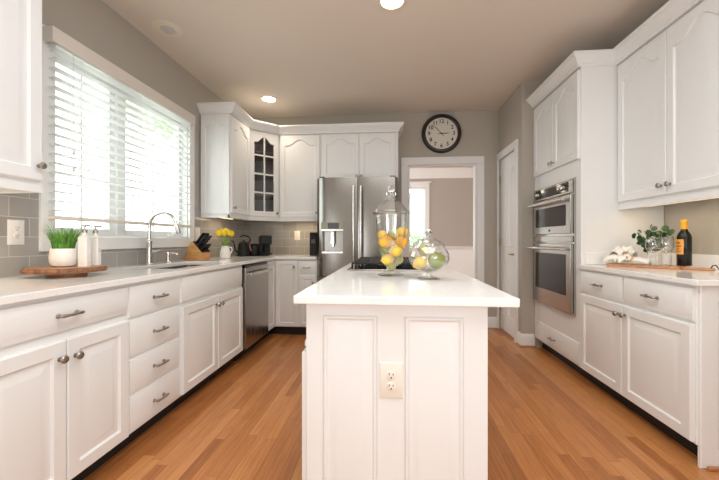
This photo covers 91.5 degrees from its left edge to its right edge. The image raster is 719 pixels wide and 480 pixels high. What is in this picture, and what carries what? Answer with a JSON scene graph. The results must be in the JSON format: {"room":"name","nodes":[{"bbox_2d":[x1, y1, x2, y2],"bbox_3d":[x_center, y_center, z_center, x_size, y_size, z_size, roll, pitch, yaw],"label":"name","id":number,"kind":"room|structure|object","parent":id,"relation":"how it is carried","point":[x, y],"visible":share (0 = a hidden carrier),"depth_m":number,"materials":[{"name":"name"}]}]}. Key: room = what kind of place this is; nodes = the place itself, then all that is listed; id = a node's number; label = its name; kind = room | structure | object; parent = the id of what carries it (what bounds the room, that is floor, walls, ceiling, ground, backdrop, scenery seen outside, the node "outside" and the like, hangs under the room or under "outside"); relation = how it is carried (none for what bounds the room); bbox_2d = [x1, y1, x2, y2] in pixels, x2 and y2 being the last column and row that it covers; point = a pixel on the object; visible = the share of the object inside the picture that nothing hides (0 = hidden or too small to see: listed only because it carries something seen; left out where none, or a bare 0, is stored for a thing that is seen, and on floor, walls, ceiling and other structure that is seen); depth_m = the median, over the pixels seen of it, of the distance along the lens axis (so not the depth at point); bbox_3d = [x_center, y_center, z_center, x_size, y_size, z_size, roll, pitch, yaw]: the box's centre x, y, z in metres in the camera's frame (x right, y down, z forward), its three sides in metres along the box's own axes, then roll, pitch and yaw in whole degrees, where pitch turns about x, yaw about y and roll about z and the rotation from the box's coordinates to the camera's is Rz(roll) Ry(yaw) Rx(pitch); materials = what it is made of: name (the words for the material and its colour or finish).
{"room":"kitchen","nodes":[
{"label":"kitchen","id":0,"kind":"room"},
{"bbox_2d":[6,0,231,277],"bbox_3d":[-1.792,-0.265,2.816,0.150,2.740,10.700,0,0,5],"label":"wall","id":1,"kind":"structure","parent":0,"point":[94,24],"depth_m":2.65,"materials":[{"name":"beige paint"}]},
{"bbox_2d":[0,0,46,193],"bbox_3d":[-1.643,-0.820,1.245,0.412,1.200,0.956,0,0,5],"label":"upper cabinet","id":2,"kind":"object","parent":1,"relation":"attached to","point":[21,164],"visible":1,"depth_m":1.53,"materials":[{"name":"white paint"}]},
{"bbox_2d":[39,23,194,251],"bbox_3d":[-1.779,-0.573,2.717,0.154,1.275,1.535,0,0,5],"label":"window","id":3,"kind":"structure","parent":1,"relation":"in","point":[113,235],"depth_m":2.54,"materials":[{"name":"white paint"}]},
{"bbox_2d":[42,26,194,227],"bbox_3d":[-1.685,-0.655,2.661,0.091,1.076,1.430,0,0,5],"label":"window blind","id":4,"kind":"object","parent":3,"relation":"attached to","point":[63,45],"visible":0.9,"depth_m":2.38,"materials":[{"name":"white plastic"}]},
{"bbox_2d":[0,193,243,277],"bbox_3d":[-1.722,-0.075,2.710,0.008,0.532,4.000,0,0,5],"label":"tiled wall","id":5,"kind":"structure","parent":1,"relation":"attached to","point":[13,206],"depth_m":1.94,"materials":[{"name":"beige tile"}]},
{"bbox_2d":[7,219,23,244],"bbox_3d":[-1.790,-0.040,1.827,0.010,0.130,0.082,0,0,5],"label":"outlet","id":6,"kind":"object","parent":5,"relation":"attached to","point":[15,228],"visible":1,"depth_m":1.82,"materials":[{"name":"white plastic"}]},
{"bbox_2d":[13,225,20,231],"bbox_3d":[-1.788,-0.059,1.827,0.003,0.033,0.033,0,0,5],"label":"receptacle","id":7,"kind":"object","parent":6,"relation":"attached to","point":[16,228],"depth_m":1.83,"materials":[{"name":"grey plastic"}]},
{"bbox_2d":[13,233,20,238],"bbox_3d":[-1.788,-0.021,1.827,0.003,0.033,0.033,0,0,5],"label":"receptacle","id":8,"kind":"object","parent":6,"relation":"attached to","point":[15,235],"depth_m":1.83,"materials":[{"name":"grey plastic"}]},
{"bbox_2d":[195,227,199,240],"bbox_3d":[-1.641,-0.060,3.556,0.008,0.135,0.085,0,0,5],"label":"light switch","id":9,"kind":"object","parent":5,"relation":"attached to","point":[197,229],"visible":0.79,"depth_m":3.54,"materials":[{"name":"beige plastic"}]},
{"bbox_2d":[196,101,252,219],"bbox_3d":[-1.423,-0.809,3.795,0.408,1.158,0.547,0,0,5],"label":"upper cabinet","id":10,"kind":"object","parent":1,"relation":"attached to","point":[225,131],"visible":1,"depth_m":3.59,"materials":[{"name":"white paint"}]},
{"bbox_2d":[234,119,278,220],"bbox_3d":[-1.266,-0.809,4.345,0.609,1.158,0.639,0,0,5],"label":"upper cabinet","id":11,"kind":"object","parent":1,"relation":"attached to","point":[264,136],"visible":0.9,"depth_m":4.26,"materials":[{"name":"white paint"}]},
{"bbox_2d":[254,150,272,160],"bbox_3d":[-1.285,-1.057,4.371,0.530,0.014,0.555,0,0,5],"label":"shelf","id":12,"kind":"object","parent":11,"relation":"attached to","point":[256,158],"depth_m":4.40,"materials":[{"name":"beige wood"}]},
{"bbox_2d":[254,172,272,180],"bbox_3d":[-1.285,-0.797,4.371,0.530,0.014,0.555,0,0,5],"label":"shelf","id":13,"kind":"object","parent":11,"relation":"attached to","point":[257,176],"depth_m":4.35,"materials":[{"name":"beige wood"}]},
{"bbox_2d":[254,194,272,199],"bbox_3d":[-1.285,-0.537,4.371,0.530,0.014,0.555,0,0,5],"label":"shelf","id":14,"kind":"object","parent":11,"relation":"attached to","point":[256,196],"depth_m":4.36,"materials":[{"name":"beige wood"}]},
{"bbox_2d":[253,110,497,316],"bbox_3d":[0.164,-0.265,4.613,3.435,2.740,0.120,0,0,5],"label":"wall","id":15,"kind":"structure","parent":0,"point":[479,129],"depth_m":4.45,"materials":[{"name":"beige paint"}]},
{"bbox_2d":[244,221,316,253],"bbox_3d":[-0.984,-0.052,4.649,1.127,0.486,0.008,0,0,5],"label":"tiled wall","id":16,"kind":"structure","parent":15,"relation":"attached to","point":[282,232],"depth_m":4.65,"materials":[{"name":"beige tile"}]},
{"bbox_2d":[294,231,299,239],"bbox_3d":[-0.824,-0.060,4.626,0.076,0.120,0.010,0,0,5],"label":"outlet","id":17,"kind":"object","parent":16,"relation":"attached to","point":[296,233],"visible":1,"depth_m":4.62,"materials":[{"name":"beige plastic"}]},
{"bbox_2d":[279,124,320,220],"bbox_3d":[-0.724,-0.809,4.418,0.526,1.158,0.408,0,0,5],"label":"upper cabinet","id":18,"kind":"object","parent":15,"relation":"attached to","point":[299,145],"visible":0.79,"depth_m":4.28,"materials":[{"name":"white paint"}]},
{"bbox_2d":[319,122,403,177],"bbox_3d":[0.039,-1.062,4.353,1.006,0.653,0.412,0,0,5],"label":"upper cabinet","id":19,"kind":"object","parent":15,"relation":"attached to","point":[357,150],"visible":0.98,"depth_m":4.21,"materials":[{"name":"white paint"}]},
{"bbox_2d":[422,114,460,152],"bbox_3d":[1.042,-1.355,4.449,0.500,0.500,0.054,0,0,5],"label":"wall clock","id":20,"kind":"object","parent":15,"relation":"attached to","point":[441,133],"visible":1,"depth_m":4.45,"materials":[{"name":"black"}]},
{"bbox_2d":[401,156,483,282],"bbox_3d":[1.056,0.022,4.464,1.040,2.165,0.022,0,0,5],"label":"trim","id":21,"kind":"structure","parent":15,"relation":"attached to","point":[479,160],"depth_m":4.43,"materials":[{"name":"white paint"}]},
{"bbox_2d":[488,317,496,327],"bbox_3d":[1.651,1.038,4.415,0.153,0.135,0.016,0,0,5],"label":"baseboard","id":22,"kind":"structure","parent":15,"relation":"attached to","point":[492,321],"depth_m":4.41,"materials":[{"name":"white paint"}]},
{"bbox_2d":[103,0,668,117],"bbox_3d":[1.170,-1.685,2.508,6.105,0.100,10.600,0,0,5],"label":"ceiling","id":23,"kind":"structure","parent":0,"point":[316,57],"depth_m":2.93,"materials":[{"name":"beige paint"}]},
{"bbox_2d":[152,20,182,36],"bbox_3d":[-1.483,-1.631,2.706,0.210,0.031,0.210,0,0,5],"label":"recessed light","id":24,"kind":"object","parent":23,"relation":"in","point":[167,28],"visible":1,"depth_m":2.69,"materials":[{"name":"beige"}]},
{"bbox_2d":[260,95,277,102],"bbox_3d":[-1.051,-1.631,4.062,0.210,0.007,0.210,0,0,5],"label":"recessed light","id":25,"kind":"object","parent":23,"relation":"in","point":[266,98],"visible":1,"depth_m":4.06,"materials":[{"name":"beige"}]},
{"bbox_2d":[377,0,406,11],"bbox_3d":[0.223,-1.631,2.395,0.210,0.007,0.210,0,0,5],"label":"recessed light","id":26,"kind":"object","parent":23,"relation":"in","point":[386,5],"visible":1,"depth_m":2.43,"materials":[{"name":"beige"}]},
{"bbox_2d":[83,328,718,479],"bbox_3d":[1.194,1.135,2.506,6.055,0.060,10.600,0,0,5],"label":"floor","id":27,"kind":"structure","parent":0,"point":[547,420],"depth_m":2.05,"materials":[{"name":"brown wood"}]},
{"bbox_2d":[0,285,128,479],"bbox_3d":[-1.485,0.663,1.458,0.657,0.884,0.687,0,0,5],"label":"base cabinet","id":28,"kind":"object","parent":27,"relation":"on","point":[64,359],"visible":1,"depth_m":1.42,"materials":[{"name":"white paint"}]},
{"bbox_2d":[112,276,178,456],"bbox_3d":[-1.436,0.663,2.023,0.657,0.884,0.446,0,0,5],"label":"base cabinet","id":29,"kind":"object","parent":27,"relation":"on","point":[152,314],"visible":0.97,"depth_m":1.95,"materials":[{"name":"white paint"}]},
{"bbox_2d":[168,265,242,412],"bbox_3d":[-1.378,0.663,2.716,0.652,0.884,0.942,0,0,5],"label":"base cabinet","id":30,"kind":"object","parent":27,"relation":"on","point":[211,301],"visible":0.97,"depth_m":2.55,"materials":[{"name":"white paint"}]},
{"bbox_2d":[234,262,272,360],"bbox_3d":[-1.287,0.669,3.504,0.658,0.872,0.603,0,0,5],"label":"dishwasher","id":31,"kind":"object","parent":27,"relation":"on","point":[254,275],"visible":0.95,"depth_m":3.39,"materials":[{"name":"grey metal"}]},
{"bbox_2d":[260,259,299,340],"bbox_3d":[-1.131,0.663,4.233,0.898,0.884,0.838,0,0,5],"label":"base cabinet","id":32,"kind":"object","parent":27,"relation":"on","point":[283,281],"visible":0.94,"depth_m":4.01,"materials":[{"name":"white paint"}]},
{"bbox_2d":[0,254,316,305],"bbox_3d":[-1.163,0.206,2.657,1.115,0.030,3.992,0,0,5],"label":"countertop","id":33,"kind":"structure","parent":32,"relation":"on","point":[17,289],"depth_m":1.81,"materials":[{"name":"white stone"}]},
{"bbox_2d":[20,265,107,277],"bbox_3d":[-1.544,0.166,1.858,0.355,0.050,0.349,0,0,5],"label":"round board","id":34,"kind":"object","parent":33,"relation":"on","point":[49,271],"visible":0.94,"depth_m":1.77,"materials":[{"name":"brown wood"}]},
{"bbox_2d":[42,224,90,266],"bbox_3d":[-1.564,0.028,1.860,0.205,0.226,0.216,0,0,5],"label":"potted grass","id":35,"kind":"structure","parent":34,"relation":"on","point":[63,253],"depth_m":1.82,"materials":[{"name":"white ceramic"}]},
{"bbox_2d":[48,248,77,266],"bbox_3d":[-1.570,0.093,1.858,0.124,0.096,0.124,0,0,5],"label":"pot","id":36,"kind":"object","parent":35,"relation":"on","point":[57,257],"depth_m":1.81,"materials":[{"name":"white ceramic"}]},
{"bbox_2d":[78,225,91,266],"bbox_3d":[-1.463,0.029,1.873,0.061,0.223,0.046,0,0,-5],"label":"soap bottle","id":37,"kind":"object","parent":34,"relation":"on","point":[84,241],"visible":0.98,"depth_m":1.85,"materials":[{"name":"white ceramic"}]},
{"bbox_2d":[91,225,102,264],"bbox_3d":[-1.481,0.029,1.976,0.059,0.223,0.042,0,0,-10],"label":"soap bottle","id":38,"kind":"object","parent":34,"relation":"on","point":[95,239],"visible":0.94,"depth_m":1.96,"materials":[{"name":"white ceramic"}]},
{"bbox_2d":[145,211,180,264],"bbox_3d":[-1.512,-0.015,2.740,0.277,0.412,0.156,0,0,5],"label":"faucet","id":39,"kind":"object","parent":33,"relation":"on","point":[149,261],"visible":1,"depth_m":2.69,"materials":[{"name":"silver metal"}]},
{"bbox_2d":[165,252,177,262],"bbox_3d":[-1.570,0.146,2.917,0.099,0.090,0.044,0,0,5],"label":"soap dispenser","id":40,"kind":"object","parent":33,"relation":"on","point":[167,253],"visible":0.98,"depth_m":2.91,"materials":[{"name":"silver metal"}]},
{"bbox_2d":[157,265,198,268],"bbox_3d":[-1.379,0.323,2.720,0.410,0.200,0.800,0,0,5],"label":"sink","id":41,"kind":"object","parent":33,"relation":"in","point":[182,266],"visible":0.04,"depth_m":2.97,"materials":[{"name":"silver metal"}]},
{"bbox_2d":[184,241,209,260],"bbox_3d":[-1.527,0.100,3.297,0.213,0.183,0.110,0,0,19],"label":"knife block","id":42,"kind":"object","parent":33,"relation":"on","point":[194,252],"visible":0.75,"depth_m":3.25,"materials":[{"name":"brown wood"}]},
{"bbox_2d":[196,233,204,242],"bbox_3d":[-1.479,-0.019,3.249,0.092,0.097,0.026,0,0,19],"label":"knife","id":43,"kind":"object","parent":42,"relation":"in","point":[202,234],"visible":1,"depth_m":3.24,"materials":[{"name":"black plastic"}]},
{"bbox_2d":[198,235,206,245],"bbox_3d":[-1.456,0.005,3.239,0.092,0.097,0.026,0,0,19],"label":"knife","id":44,"kind":"object","parent":42,"relation":"in","point":[204,236],"visible":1,"depth_m":3.23,"materials":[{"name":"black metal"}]},
{"bbox_2d":[220,246,232,258],"bbox_3d":[-1.390,0.126,3.627,0.108,0.131,0.113,0,0,20],"label":"vase","id":45,"kind":"object","parent":33,"relation":"on","point":[225,253],"visible":0.96,"depth_m":3.59,"materials":[{"name":"white ceramic"}]},
{"bbox_2d":[216,230,223,245],"bbox_3d":[-1.433,0.030,3.595,0.086,0.262,0.058,0,0,-35],"label":"tulip","id":46,"kind":"object","parent":45,"relation":"in","point":[218,232],"visible":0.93,"depth_m":3.57,"materials":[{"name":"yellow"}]},
{"bbox_2d":[221,230,226,245],"bbox_3d":[-1.386,0.030,3.584,0.058,0.263,0.062,0,0,-41],"label":"tulip","id":47,"kind":"object","parent":45,"relation":"in","point":[223,232],"visible":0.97,"depth_m":3.57,"materials":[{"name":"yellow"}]},
{"bbox_2d":[236,254,268,256],"bbox_3d":[-1.285,0.185,4.207,0.360,0.012,0.210,0,0,-33],"label":"tray","id":48,"kind":"object","parent":33,"relation":"on","point":[259,254],"visible":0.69,"depth_m":4.11,"materials":[{"name":"black metal"}]},
{"bbox_2d":[232,235,250,255],"bbox_3d":[-1.381,0.062,4.101,0.199,0.248,0.144,0,0,-44],"label":"kettle","id":49,"kind":"object","parent":48,"relation":"on","point":[243,247],"visible":0.94,"depth_m":4.07,"materials":[{"name":"black metal"}]},
{"bbox_2d":[249,243,259,254],"bbox_3d":[-1.272,0.114,4.225,0.128,0.145,0.130,0,0,-19],"label":"carafe","id":50,"kind":"object","parent":48,"relation":"on","point":[254,248],"visible":0.77,"depth_m":4.17,"materials":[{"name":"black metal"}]},
{"bbox_2d":[259,235,271,254],"bbox_3d":[-1.163,0.061,4.311,0.132,0.235,0.190,0,0,-25],"label":"coffee maker","id":51,"kind":"object","parent":48,"relation":"on","point":[265,241],"visible":0.94,"depth_m":4.24,"materials":[{"name":"black plastic"}]},
{"bbox_2d":[263,246,268,252],"bbox_3d":[-1.141,0.115,4.266,0.064,0.085,0.064,0,0,-25],"label":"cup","id":52,"kind":"object","parent":51,"relation":"on","point":[265,248],"depth_m":4.24,"materials":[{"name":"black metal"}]},
{"bbox_2d":[310,232,316,255],"bbox_3d":[-0.560,0.049,4.344,0.092,0.285,0.146,0,0,5],"label":"canister","id":53,"kind":"object","parent":33,"relation":"on","point":[313,235],"visible":0.73,"depth_m":4.28,"materials":[{"name":"black plastic"}]},
{"bbox_2d":[299,259,316,334],"bbox_3d":[-0.568,0.663,4.282,0.215,0.884,0.658,0,0,5],"label":"base cabinet","id":54,"kind":"object","parent":27,"relation":"on","point":[307,267],"visible":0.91,"depth_m":4.00,"materials":[{"name":"white paint"}]},
{"bbox_2d":[317,176,397,281],"bbox_3d":[-0.006,0.196,4.170,0.909,1.818,0.742,0,0,5],"label":"refrigerator","id":55,"kind":"object","parent":27,"relation":"on","point":[347,226],"visible":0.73,"depth_m":3.88,"materials":[{"name":"grey metal"}]},
{"bbox_2d":[302,304,487,479],"bbox_3d":[0.182,0.663,2.190,0.687,0.884,1.946,0,0,5],"label":"kitchen island","id":56,"kind":"object","parent":27,"relation":"on","point":[438,430],"visible":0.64,"depth_m":1.23,"materials":[{"name":"white paint"}]},
{"bbox_2d":[379,362,402,398],"bbox_3d":[0.111,0.493,1.225,0.082,0.124,0.010,0,0,5],"label":"outlet","id":57,"kind":"object","parent":56,"relation":"attached to","point":[390,374],"visible":1,"depth_m":1.22,"materials":[{"name":"beige plastic"}]},
{"bbox_2d":[386,371,395,379],"bbox_3d":[0.111,0.473,1.222,0.033,0.033,0.003,0,0,5],"label":"receptacle","id":58,"kind":"object","parent":57,"relation":"attached to","point":[390,375],"depth_m":1.22,"materials":[{"name":"beige plastic"}]},
{"bbox_2d":[386,382,395,391],"bbox_3d":[0.111,0.512,1.222,0.033,0.033,0.003,0,0,5],"label":"receptacle","id":59,"kind":"object","parent":57,"relation":"attached to","point":[390,386],"depth_m":1.22,"materials":[{"name":"beige plastic"}]},
{"bbox_2d":[293,261,519,307],"bbox_3d":[0.235,0.206,2.183,0.754,0.030,2.030,0,0,5],"label":"island countertop","id":60,"kind":"structure","parent":56,"relation":"on","point":[454,288],"depth_m":1.30,"materials":[{"name":"white stone"}]},
{"bbox_2d":[347,257,432,270],"bbox_3d":[0.220,0.165,2.520,0.536,0.052,0.760,0,0,5],"label":"cooktop","id":61,"kind":"object","parent":60,"relation":"in","point":[362,263],"visible":0.54,"depth_m":2.26,"materials":[{"name":"black metal"}]},
{"bbox_2d":[372,184,409,276],"bbox_3d":[0.170,-0.054,1.877,0.202,0.490,0.202,0,0,5],"label":"apothecary jar","id":62,"kind":"object","parent":60,"relation":"on","point":[391,193],"visible":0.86,"depth_m":1.86,"materials":[{"name":"clear glass"}]},
{"bbox_2d":[377,230,386,238],"bbox_3d":[0.123,-0.024,1.901,0.057,0.056,0.060,0,0,-5],"label":"lemon","id":63,"kind":"object","parent":62,"relation":"in","point":[382,233],"visible":0.77,"depth_m":1.88,"materials":[{"name":"yellow food"}]},
{"bbox_2d":[378,246,389,254],"bbox_3d":[0.135,0.051,1.891,0.066,0.067,0.066,0,0,17],"label":"lime","id":64,"kind":"object","parent":62,"relation":"in","point":[382,250],"visible":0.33,"depth_m":1.87,"materials":[{"name":"green food"}]},
{"bbox_2d":[378,236,392,247],"bbox_3d":[0.138,0.009,1.844,0.067,0.065,0.070,0,0,-26],"label":"lemon","id":65,"kind":"object","parent":62,"relation":"in","point":[385,241],"visible":1,"depth_m":1.82,"materials":[{"name":"food"}]},
{"bbox_2d":[381,254,394,264],"bbox_3d":[0.149,0.103,1.857,0.063,0.058,0.060,0,0,-19],"label":"lemon","id":66,"kind":"object","parent":62,"relation":"in","point":[387,259],"visible":1,"depth_m":1.84,"materials":[{"name":"yellow food"}]},
{"bbox_2d":[386,261,395,270],"bbox_3d":[0.170,0.136,1.877,0.054,0.058,0.053,0,0,-16],"label":"lime","id":67,"kind":"object","parent":62,"relation":"in","point":[392,266],"visible":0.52,"depth_m":1.86,"materials":[{"name":"green food"}]},
{"bbox_2d":[372,212,409,265],"bbox_3d":[0.170,-0.003,1.877,0.202,0.286,0.202,0,0,5],"label":"bowl","id":68,"kind":"object","parent":62,"relation":"on","point":[374,213],"depth_m":1.87,"materials":[{"name":"clear glass"}]},
{"bbox_2d":[388,229,397,241],"bbox_3d":[0.188,-0.025,1.900,0.065,0.067,0.064,0,0,20],"label":"lime","id":69,"kind":"object","parent":62,"relation":"in","point":[393,233],"visible":0.75,"depth_m":1.87,"materials":[{"name":"yellow food"}]},
{"bbox_2d":[388,245,402,256],"bbox_3d":[0.190,0.058,1.839,0.063,0.061,0.065,0,0,43],"label":"lemon","id":70,"kind":"object","parent":62,"relation":"in","point":[395,250],"visible":1,"depth_m":1.82,"materials":[{"name":"yellow food"}]},
{"bbox_2d":[393,254,402,263],"bbox_3d":[0.207,0.101,1.876,0.058,0.056,0.056,0,0,41],"label":"lime","id":71,"kind":"object","parent":62,"relation":"in","point":[399,259],"visible":0.83,"depth_m":1.85,"materials":[{"name":"green food"}]},
{"bbox_2d":[395,236,407,247],"bbox_3d":[0.221,0.013,1.861,0.066,0.066,0.067,0,0,21],"label":"lemon","id":72,"kind":"object","parent":62,"relation":"in","point":[401,241],"visible":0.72,"depth_m":1.84,"materials":[{"name":"food"}]},
{"bbox_2d":[397,227,408,236],"bbox_3d":[0.230,-0.040,1.888,0.065,0.060,0.062,0,0,23],"label":"lemon","id":73,"kind":"object","parent":62,"relation":"in","point":[401,231],"visible":0.9,"depth_m":1.86,"materials":[{"name":"yellow food"}]},
{"bbox_2d":[408,229,449,279],"bbox_3d":[0.339,0.069,1.712,0.198,0.245,0.198,0,0,5],"label":"candy jar","id":74,"kind":"object","parent":60,"relation":"on","point":[428,232],"visible":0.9,"depth_m":1.70,"materials":[{"name":"clear glass"}]},
{"bbox_2d":[413,257,426,268],"bbox_3d":[0.294,0.112,1.704,0.064,0.063,0.063,0,0,28],"label":"lemon","id":75,"kind":"object","parent":74,"relation":"in","point":[419,262],"visible":1,"depth_m":1.68,"materials":[{"name":"yellow food"}]},
{"bbox_2d":[418,244,429,255],"bbox_3d":[0.321,0.050,1.736,0.057,0.060,0.058,0,0,26],"label":"lime","id":76,"kind":"object","parent":74,"relation":"in","point":[424,249],"visible":1,"depth_m":1.72,"materials":[{"name":"green food"}]},
{"bbox_2d":[408,245,449,272],"bbox_3d":[0.339,0.092,1.712,0.198,0.131,0.198,0,0,5],"label":"bowl","id":77,"kind":"object","parent":74,"relation":"on","point":[413,245],"depth_m":1.69,"materials":[{"name":"clear glass"}]},
{"bbox_2d":[428,252,445,268],"bbox_3d":[0.376,0.099,1.698,0.085,0.085,0.084,0,0,-15],"label":"lime","id":78,"kind":"object","parent":74,"relation":"in","point":[436,260],"visible":0.98,"depth_m":1.67,"materials":[{"name":"green food"}]},
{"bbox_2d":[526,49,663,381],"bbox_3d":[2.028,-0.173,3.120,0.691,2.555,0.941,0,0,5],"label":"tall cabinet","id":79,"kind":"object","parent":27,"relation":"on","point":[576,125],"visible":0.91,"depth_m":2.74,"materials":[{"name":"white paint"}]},
{"bbox_2d":[527,179,575,315],"bbox_3d":[1.998,0.056,3.171,0.670,1.108,0.748,0,0,5],"label":"double oven","id":80,"kind":"object","parent":79,"relation":"in","point":[554,209],"visible":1,"depth_m":3.07,"materials":[{"name":"grey metal"}]},
{"bbox_2d":[580,269,718,471],"bbox_3d":[1.961,0.663,2.179,0.663,0.884,1.067,0,0,5],"label":"base cabinet","id":81,"kind":"object","parent":27,"relation":"on","point":[651,345],"visible":0.98,"depth_m":1.93,"materials":[{"name":"white paint"}]},
{"bbox_2d":[578,264,718,285],"bbox_3d":[1.977,0.206,2.178,0.637,0.030,1.073,0,0,5],"label":"countertop","id":82,"kind":"structure","parent":81,"relation":"on","point":[683,276],"depth_m":2.00,"materials":[{"name":"white stone"}]},
{"bbox_2d":[585,252,663,264],"bbox_3d":[2.043,0.143,2.703,0.562,0.094,0.016,0,0,5],"label":"backsplash","id":83,"kind":"structure","parent":82,"relation":"on","point":[590,257],"depth_m":2.71,"materials":[{"name":"white stone"}]},
{"bbox_2d":[606,263,718,270],"bbox_3d":[2.066,0.172,2.385,0.185,0.038,0.611,0,0,-38],"label":"serving board","id":84,"kind":"object","parent":82,"relation":"on","point":[676,267],"visible":0.92,"depth_m":2.35,"materials":[{"name":"brown wood"}]},
{"bbox_2d":[603,246,650,263],"bbox_3d":[1.937,0.107,2.537,0.288,0.127,0.191,0,0,44],"label":"napkin","id":85,"kind":"object","parent":84,"relation":"on","point":[627,254],"visible":1,"depth_m":2.52,"materials":[{"name":"white fabric"}]},
{"bbox_2d":[623,254,631,260],"bbox_3d":[1.911,0.125,2.500,0.056,0.051,0.011,0,0,44],"label":"flower","id":86,"kind":"object","parent":85,"relation":"on","point":[629,256],"depth_m":2.49,"materials":[{"name":"white fabric"}]},
{"bbox_2d":[647,251,661,264],"bbox_3d":[2.066,0.134,2.455,0.078,0.115,0.078,0,0,-40],"label":"ribbed vase","id":87,"kind":"object","parent":84,"relation":"on","point":[655,258],"visible":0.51,"depth_m":2.42,"materials":[{"name":"white ceramic"}]},
{"bbox_2d":[632,224,674,252],"bbox_3d":[2.058,0.015,2.457,0.234,0.253,0.077,0,0,19],"label":"eucalyptus","id":88,"kind":"object","parent":87,"relation":"in","point":[650,246],"visible":0.8,"depth_m":2.45,"materials":[{"name":"green plant"}]},
{"bbox_2d":[661,254,671,264],"bbox_3d":[2.123,0.142,2.425,0.060,0.098,0.060,0,0,5],"label":"pillar candle","id":89,"kind":"object","parent":84,"relation":"on","point":[666,259],"visible":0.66,"depth_m":2.40,"materials":[{"name":"white wax"}]},
{"bbox_2d":[676,220,691,265],"bbox_3d":[2.162,0.018,2.331,0.079,0.309,0.078,0,0,5],"label":"wine bottle","id":90,"kind":"object","parent":84,"relation":"on","point":[684,237],"visible":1,"depth_m":2.31,"materials":[{"name":"black glass"}]},
{"bbox_2d":[410,178,472,277],"bbox_3d":[1.869,-0.265,7.622,5.600,2.740,0.128,0,0,5],"label":"wall","id":91,"kind":"structure","parent":0,"point":[450,199],"depth_m":7.55,"materials":[{"name":"grey paint"}]},
{"bbox_2d":[410,179,428,181],"bbox_3d":[0.300,-0.265,7.763,2.450,2.740,0.120,0,0,5],"label":"dining window","id":92,"kind":"structure","parent":91,"relation":"in","point":[411,180],"depth_m":7.62,"materials":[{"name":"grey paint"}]},
{"bbox_2d":[410,181,430,248],"bbox_3d":[0.924,-0.510,7.669,1.270,1.510,0.160,0,0,5],"label":"window trim","id":93,"kind":"structure","parent":92,"relation":"attached to","point":[425,184],"depth_m":7.58,"materials":[{"name":"white paint"}]},
{"bbox_2d":[410,187,424,232],"bbox_3d":[0.914,-0.646,7.638,1.035,1.003,0.036,0,0,5],"label":"roller shade","id":94,"kind":"object","parent":93,"relation":"attached to","point":[417,194],"visible":0.23,"depth_m":7.61,"materials":[{"name":"white fabric"}]},
{"bbox_2d":[410,167,472,178],"bbox_3d":[1.659,-1.485,7.524,5.200,0.300,0.120,0,0,5],"label":"trim","id":95,"kind":"structure","parent":91,"relation":"attached to","point":[460,172],"depth_m":7.53,"materials":[{"name":"white paint"}]},
{"bbox_2d":[430,246,472,249],"bbox_3d":[2.889,0.172,7.460,2.740,0.065,0.034,0,0,5],"label":"trim","id":96,"kind":"structure","parent":91,"relation":"attached to","point":[432,247],"depth_m":7.54,"materials":[{"name":"white paint"}]},
{"bbox_2d":[498,82,532,333],"bbox_3d":[1.770,-0.265,4.016,0.110,2.740,0.790,0,0,5],"label":"wall","id":97,"kind":"structure","parent":0,"point":[515,116],"depth_m":3.63,"materials":[{"name":"beige paint"}]},
{"bbox_2d":[500,152,513,337],"bbox_3d":[1.725,0.051,4.088,0.085,2.084,0.588,0,0,5],"label":"door","id":98,"kind":"structure","parent":97,"relation":"in","point":[507,164],"depth_m":4.10,"materials":[{"name":"white paint"}]},
{"bbox_2d":[497,139,517,342],"bbox_3d":[1.708,0.015,4.066,0.022,2.180,0.698,0,0,5],"label":"trim","id":99,"kind":"structure","parent":97,"relation":"attached to","point":[514,145],"depth_m":3.78,"materials":[{"name":"white paint"}]},
{"bbox_2d":[533,81,564,346],"bbox_3d":[2.110,-0.265,3.646,0.630,2.740,0.110,0,0,5],"label":"wall","id":100,"kind":"structure","parent":0,"point":[538,343],"depth_m":3.62,"materials":[{"name":"beige paint"}]},
{"bbox_2d":[516,342,534,347],"bbox_3d":[1.731,1.096,3.654,0.155,0.018,0.120,0,0,5],"label":"trim","id":101,"kind":"structure","parent":100,"relation":"attached to","point":[517,344],"depth_m":3.60,"materials":[{"name":"brown wood"}]},
{"bbox_2d":[517,331,534,345],"bbox_3d":[1.739,1.038,3.660,0.141,0.135,0.106,0,0,5],"label":"baseboard","id":102,"kind":"structure","parent":100,"relation":"attached to","point":[522,339],"depth_m":3.61,"materials":[{"name":"white paint"}]},
{"bbox_2d":[619,0,718,269],"bbox_3d":[2.193,-0.265,0.391,0.138,2.740,6.560,0,0,5],"label":"wall","id":103,"kind":"structure","parent":0,"point":[702,216],"depth_m":2.38,"materials":[{"name":"beige paint"}]},
{"bbox_2d":[613,0,718,209],"bbox_3d":[2.087,-0.842,2.177,0.412,1.217,1.091,0,0,5],"label":"upper cabinet","id":104,"kind":"object","parent":103,"relation":"attached to","point":[668,89],"visible":1,"depth_m":2.19,"materials":[{"name":"white paint"}]},
{"label":"outside","id":105,"kind":"structure","parent":0,"visible":0},
{"bbox_3d":[4.932,1.855,12.569,12.355,0.100,10.100,0,0,5],"label":"garden","id":106,"kind":"object","parent":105,"visible":0},
{"bbox_2d":[410,233,424,246],"bbox_3d":[1.723,0.553,9.473,2.247,2.504,1.071,0,0,5],"label":"shrub","id":107,"kind":"object","parent":106,"relation":"on","point":[417,237],"visible":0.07,"depth_m":9.35,"materials":[{"name":"green plant"}]},
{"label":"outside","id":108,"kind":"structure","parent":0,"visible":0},
{"bbox_3d":[-8.622,1.855,6.774,13.645,0.100,24.000,0,0,5],"label":"ground","id":109,"kind":"structure","parent":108,"visible":0},
{"bbox_2d":[126,100,172,138],"bbox_3d":[-5.908,-1.471,10.162,3.452,6.551,2.318,0,0,44],"label":"tree","id":110,"kind":"object","parent":109,"relation":"on","point":[127,102],"visible":0.09,"depth_m":9.49,"materials":[{"name":"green plant"}]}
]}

